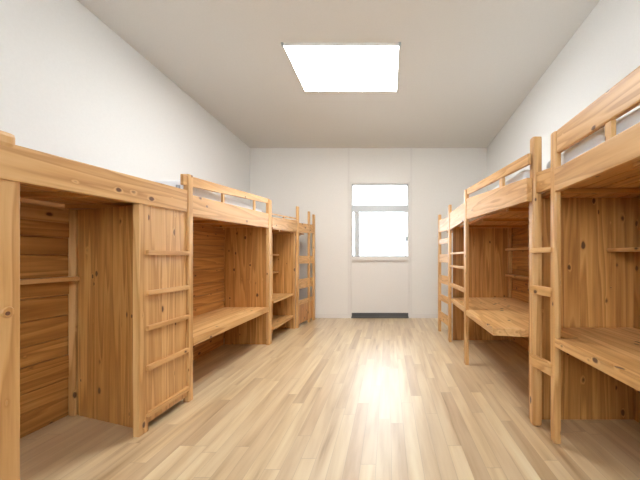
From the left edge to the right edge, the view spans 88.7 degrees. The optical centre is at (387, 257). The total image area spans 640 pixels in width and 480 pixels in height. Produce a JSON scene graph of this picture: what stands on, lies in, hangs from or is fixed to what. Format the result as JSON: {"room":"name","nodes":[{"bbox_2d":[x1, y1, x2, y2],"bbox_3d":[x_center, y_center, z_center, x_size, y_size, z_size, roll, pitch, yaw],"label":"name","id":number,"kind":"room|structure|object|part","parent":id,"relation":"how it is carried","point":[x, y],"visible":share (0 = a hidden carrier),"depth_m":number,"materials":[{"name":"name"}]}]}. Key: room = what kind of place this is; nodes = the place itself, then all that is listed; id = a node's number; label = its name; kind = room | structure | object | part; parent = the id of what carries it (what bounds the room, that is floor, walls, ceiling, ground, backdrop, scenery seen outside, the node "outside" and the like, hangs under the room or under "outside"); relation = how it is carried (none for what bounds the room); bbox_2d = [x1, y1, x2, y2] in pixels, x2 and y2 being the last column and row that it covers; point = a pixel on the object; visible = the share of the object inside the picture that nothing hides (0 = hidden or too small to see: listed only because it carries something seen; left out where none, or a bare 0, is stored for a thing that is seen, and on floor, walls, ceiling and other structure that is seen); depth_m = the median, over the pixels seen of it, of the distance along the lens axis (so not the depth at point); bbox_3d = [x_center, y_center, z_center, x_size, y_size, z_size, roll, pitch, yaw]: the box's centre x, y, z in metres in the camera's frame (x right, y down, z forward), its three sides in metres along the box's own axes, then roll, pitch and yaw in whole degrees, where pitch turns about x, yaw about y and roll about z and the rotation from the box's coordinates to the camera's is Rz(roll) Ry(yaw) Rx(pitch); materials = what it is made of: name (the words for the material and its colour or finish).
{"room":"dormitory","nodes":[
{"label":"dormitory","id":0,"kind":"room"},
{"bbox_2d":[0,0,249,205],"bbox_3d":[-2.820,-0.601,2.350,0.120,3.602,8.100,0,0,0],"label":"wall","id":1,"kind":"structure","parent":0,"point":[71,87],"depth_m":3.03,"materials":[{"name":"white paint"}]},
{"bbox_2d":[20,318,639,479],"bbox_3d":[-0.340,1.250,2.350,5.080,0.100,8.340,0,0,0],"label":"floor","id":2,"kind":"structure","parent":0,"point":[328,398],"depth_m":2.25,"materials":[{"name":"laminate"}]},
{"bbox_2d":[0,130,188,479],"bbox_3d":[-2.053,0.310,1.893,0.818,1.780,1.586,0,0,0],"label":"bed","id":3,"kind":"object","parent":2,"relation":"on","point":[93,287],"visible":1,"depth_m":2.27,"materials":[{"name":"brown wood"}]},
{"bbox_3d":[-1.692,0.420,1.350,0.055,1.560,0.200,0,0,0],"label":"corner post","id":4,"kind":"part","parent":3,"relation":"part of","materials":[{"name":"brown wood"}]},
{"bbox_3d":[-2.420,-0.315,1.810,0.020,0.110,1.220,0,0,0],"label":"rail","id":5,"kind":"part","parent":3,"relation":"part of","materials":[{"name":"brown wood"}]},
{"bbox_3d":[-2.442,0.378,1.810,0.040,1.645,1.320,0,0,0],"label":"panel","id":6,"kind":"part","parent":3,"relation":"part of","materials":[{"name":"brown wood"}]},
{"bbox_2d":[20,276,79,284],"bbox_3d":[-2.380,0.155,1.812,0.100,0.030,1.225,0,0,0],"label":"shelf","id":7,"kind":"object","parent":3,"relation":"attached to","point":[24,280],"depth_m":2.23,"materials":[{"name":"brown wood"}]},
{"bbox_3d":[-2.032,0.415,2.345,0.705,1.570,0.024,0,0,18],"label":"panel","id":8,"kind":"part","parent":3,"relation":"part of","materials":[{"name":"brown wood"}]},
{"bbox_3d":[-1.686,0.383,2.438,0.028,1.535,0.431,0,0,0],"label":"panel","id":9,"kind":"part","parent":3,"relation":"part of","materials":[{"name":"brown wood"}]},
{"bbox_2d":[180,174,271,401],"bbox_3d":[-1.967,0.190,3.550,0.670,2.020,1.900,0,0,0],"label":"bed","id":10,"kind":"object","parent":2,"relation":"on","point":[244,251],"visible":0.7,"depth_m":4.09,"materials":[{"name":"brown wood"}]},
{"bbox_3d":[-1.676,0.250,2.685,0.048,1.900,0.060,0,0,0],"label":"post","id":11,"kind":"part","parent":10,"relation":"part of","materials":[{"name":"brown wood"}]},
{"bbox_2d":[154,180,261,211],"bbox_3d":[-1.985,-0.570,3.565,0.530,0.211,1.630,0,0,0],"label":"mattress","id":12,"kind":"object","parent":10,"relation":"on","point":[202,193],"visible":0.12,"depth_m":3.10,"materials":[{"name":"white fabric"}]},
{"bbox_3d":[-2.281,0.360,3.560,0.040,1.680,1.740,0,0,0],"label":"panel","id":13,"kind":"part","parent":10,"relation":"part of","materials":[{"name":"brown wood"}]},
{"bbox_3d":[-1.667,-0.708,3.520,0.025,0.224,1.840,0,0,1],"label":"guard rail","id":14,"kind":"part","parent":10,"relation":"part of","materials":[{"name":"brown wood"}]},
{"bbox_3d":[-1.976,0.385,4.453,0.587,1.630,0.026,0,0,0],"label":"panel","id":15,"kind":"part","parent":10,"relation":"part of","materials":[{"name":"brown wood"}]},
{"bbox_3d":[-1.656,0.195,4.450,0.048,2.010,0.100,0,0,0],"label":"post","id":16,"kind":"part","parent":10,"relation":"part of","materials":[{"name":"brown wood"}]},
{"bbox_2d":[222,206,314,332],"bbox_3d":[-1.946,0.158,5.370,1.052,2.085,1.740,0,0,0],"label":"bed","id":17,"kind":"object","parent":2,"relation":"on","point":[288,311],"visible":0.44,"depth_m":5.44,"materials":[{"name":"brown wood"}]},
{"bbox_2d":[223,293,292,302],"bbox_3d":[-2.010,0.618,4.968,0.820,0.035,0.936,0,0,0],"label":"shelf","id":18,"kind":"object","parent":17,"relation":"attached to","point":[276,297],"depth_m":5.06,"materials":[{"name":"brown wood"}]},
{"bbox_3d":[-2.010,0.390,5.453,0.819,1.620,0.026,0,0,0],"label":"panel","id":19,"kind":"part","parent":17,"relation":"part of","materials":[{"name":"brown wood"}]},
{"bbox_3d":[-1.615,-0.652,4.995,0.020,0.065,0.956,0,0,5],"label":"guard rail","id":20,"kind":"part","parent":17,"relation":"part of","materials":[{"name":"brown wood"}]},
{"bbox_3d":[-1.555,0.158,5.505,0.040,2.085,0.070,0,0,0],"label":"post","id":21,"kind":"part","parent":17,"relation":"part of","materials":[{"name":"brown wood"}]},
{"bbox_3d":[-1.511,0.975,5.853,0.018,0.350,0.625,0,0,9],"label":"kick panel","id":22,"kind":"part","parent":17,"relation":"part of","materials":[{"name":"brown wood"}]},
{"bbox_3d":[-1.481,0.165,5.990,0.038,2.070,0.060,0,0,0],"label":"post","id":23,"kind":"part","parent":17,"relation":"part of","materials":[{"name":"brown wood"}]},
{"bbox_3d":[-1.440,0.180,6.200,0.040,2.040,0.080,0,0,0],"label":"post","id":24,"kind":"part","parent":17,"relation":"part of","materials":[{"name":"brown wood"}]},
{"bbox_2d":[438,215,459,330],"bbox_3d":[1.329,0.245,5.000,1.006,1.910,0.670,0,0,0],"label":"bed","id":25,"kind":"object","parent":2,"relation":"on","point":[442,223],"visible":0.2,"depth_m":5.07,"materials":[{"name":"brown wood"}]},
{"bbox_3d":[0.848,0.245,5.260,0.044,1.910,0.080,0,0,0],"label":"ladder post","id":26,"kind":"part","parent":25,"relation":"part of","materials":[{"name":"brown wood"}]},
{"bbox_2d":[448,153,531,364],"bbox_3d":[1.347,0.213,3.498,0.970,1.975,2.415,0,0,0],"label":"bed","id":27,"kind":"object","parent":2,"relation":"on","point":[490,300],"visible":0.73,"depth_m":4.21,"materials":[{"name":"brown wood"}]},
{"bbox_3d":[0.890,0.220,4.610,0.036,1.960,0.100,0,0,0],"label":"ladder post","id":28,"kind":"part","parent":27,"relation":"part of","materials":[{"name":"brown wood"}]},
{"bbox_3d":[0.887,0.215,3.620,0.038,1.970,0.080,0,0,0],"label":"ladder post","id":29,"kind":"part","parent":27,"relation":"part of","materials":[{"name":"brown wood"}]},
{"bbox_3d":[1.375,0.370,4.693,0.849,1.660,0.025,0,0,0],"label":"panel","id":30,"kind":"part","parent":27,"relation":"part of","materials":[{"name":"brown wood"}]},
{"bbox_2d":[461,170,529,224],"bbox_3d":[1.410,-0.583,3.525,0.740,0.235,2.150,0,0,0],"label":"mattress","id":31,"kind":"object","parent":27,"relation":"on","point":[524,174],"visible":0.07,"depth_m":2.59,"materials":[{"name":"white fabric"}]},
{"bbox_3d":[0.953,-0.723,2.934,0.025,0.105,1.295,0,0,-5],"label":"guard rail","id":32,"kind":"part","parent":27,"relation":"part of","materials":[{"name":"brown wood"}]},
{"bbox_2d":[505,274,528,279],"bbox_3d":[1.744,0.250,3.520,0.108,0.030,2.200,0,0,0],"label":"shelf","id":33,"kind":"object","parent":27,"relation":"attached to","point":[510,276],"depth_m":4.30,"materials":[{"name":"brown wood"}]},
{"bbox_2d":[505,247,528,250],"bbox_3d":[1.744,-0.120,3.520,0.108,0.030,2.200,0,0,0],"label":"shelf","id":34,"kind":"object","parent":27,"relation":"attached to","point":[509,248],"depth_m":4.28,"materials":[{"name":"brown wood"}]},
{"bbox_3d":[1.812,0.370,3.545,0.039,1.660,2.250,0,0,0],"label":"panel","id":35,"kind":"part","parent":27,"relation":"part of","materials":[{"name":"brown wood"}]},
{"bbox_2d":[529,66,639,443],"bbox_3d":[1.436,0.165,1.426,0.827,2.070,1.952,0,0,0],"label":"bed","id":36,"kind":"object","parent":2,"relation":"on","point":[584,211],"visible":0.98,"depth_m":2.29,"materials":[{"name":"brown wood"}]},
{"bbox_3d":[1.067,0.165,2.312,0.065,2.070,0.065,0,0,0],"label":"ladder post","id":37,"kind":"part","parent":36,"relation":"part of","materials":[{"name":"brown wood"}]},
{"bbox_3d":[1.093,0.190,2.085,0.046,2.020,0.060,0,0,0],"label":"ladder post","id":38,"kind":"part","parent":36,"relation":"part of","materials":[{"name":"brown wood"}]},
{"bbox_3d":[1.440,0.367,2.388,0.768,1.665,0.026,0,0,0],"label":"panel","id":39,"kind":"part","parent":36,"relation":"part of","materials":[{"name":"brown wood"}]},
{"bbox_2d":[546,108,639,168],"bbox_3d":[1.470,-0.593,1.515,0.660,0.235,1.630,0,0,0],"label":"mattress","id":40,"kind":"object","parent":36,"relation":"on","point":[633,118],"visible":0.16,"depth_m":1.77,"materials":[{"name":"white fabric"}]},
{"bbox_3d":[1.093,-0.752,1.337,0.030,0.165,1.434,0,0,0],"label":"guard rail","id":41,"kind":"part","parent":36,"relation":"part of","materials":[{"name":"brown wood"}]},
{"bbox_2d":[607,247,639,251],"bbox_3d":[1.720,-0.058,1.785,0.200,0.025,1.170,0,0,0],"label":"shelf","id":42,"kind":"object","parent":36,"relation":"attached to","point":[609,249],"depth_m":2.22,"materials":[{"name":"brown wood"}]},
{"bbox_3d":[1.836,0.367,1.426,0.028,1.665,1.952,0,0,0],"label":"panel","id":43,"kind":"part","parent":36,"relation":"part of","materials":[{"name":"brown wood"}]},
{"bbox_2d":[77,0,599,147],"bbox_3d":[-0.340,-2.351,2.350,5.080,0.308,8.340,0,0,0],"label":"ceiling","id":44,"kind":"structure","parent":0,"point":[466,66],"depth_m":3.60,"materials":[{"name":"paint"}]},
{"bbox_2d":[281,42,400,91],"bbox_3d":[-0.495,-2.249,3.824,1.264,0.051,0.912,0,0,0],"label":"ceiling light","id":45,"kind":"object","parent":44,"relation":"attached to","point":[319,67],"visible":1,"depth_m":3.74,"materials":[{"name":"white plastic"}]},
{"bbox_2d":[250,148,486,313],"bbox_3d":[-0.340,-0.525,6.460,5.080,3.450,0.120,0,0,0],"label":"wall","id":46,"kind":"structure","parent":0,"point":[314,180],"depth_m":6.40,"materials":[{"name":"white paint"}]},
{"bbox_2d":[315,314,347,317],"bbox_3d":[-1.782,1.157,6.393,1.955,0.085,0.015,0,0,0],"label":"baseboard","id":47,"kind":"structure","parent":46,"relation":"attached to","point":[316,315],"depth_m":6.38,"materials":[{"name":"white paint"}]},
{"bbox_2d":[348,148,349,317],"bbox_3d":[-0.785,-0.495,6.394,0.040,3.390,0.012,0,0,0],"label":"trim","id":48,"kind":"structure","parent":46,"relation":"attached to","point":[348,148],"depth_m":6.39,"materials":[{"name":"white paint"}]},
{"bbox_2d":[350,182,409,317],"bbox_3d":[-0.160,-0.160,6.435,1.200,2.720,0.130,0,0,0],"label":"door","id":49,"kind":"structure","parent":46,"relation":"in","point":[379,211],"depth_m":6.42,"materials":[{"name":"white metal"}]},
{"bbox_3d":[-0.160,0.010,6.420,1.130,0.070,0.100,0,0,0],"label":"window sill","id":50,"kind":"part","parent":49,"relation":"part of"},
{"bbox_3d":[-0.160,0.565,6.440,1.130,1.070,0.040,0,0,0],"label":"panel","id":51,"kind":"part","parent":49,"relation":"part of","materials":[{"name":"white paint"}]},
{"bbox_2d":[353,186,406,255],"bbox_3d":[-0.160,-0.777,6.491,1.110,1.485,0.018,0,0,0],"label":"window","id":52,"kind":"structure","parent":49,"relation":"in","point":[380,233],"depth_m":6.49,"materials":[{"name":"white glass"}]},
{"bbox_2d":[410,148,411,317],"bbox_3d":[0.465,-0.495,6.394,0.040,3.390,0.012,0,0,0],"label":"trim","id":53,"kind":"structure","parent":46,"relation":"attached to","point":[410,148],"depth_m":6.39,"materials":[{"name":"white paint"}]},
{"bbox_2d":[412,314,452,317],"bbox_3d":[1.232,1.157,6.393,1.495,0.085,0.015,0,0,0],"label":"baseboard","id":54,"kind":"structure","parent":46,"relation":"attached to","point":[413,315],"depth_m":6.38,"materials":[{"name":"white paint"}]},
{"bbox_2d":[487,0,639,190],"bbox_3d":[1.979,-0.601,2.350,0.443,3.602,8.100,0,0,0],"label":"wall","id":55,"kind":"structure","parent":0,"point":[605,48],"depth_m":3.23,"materials":[{"name":"white paint"}]}
]}

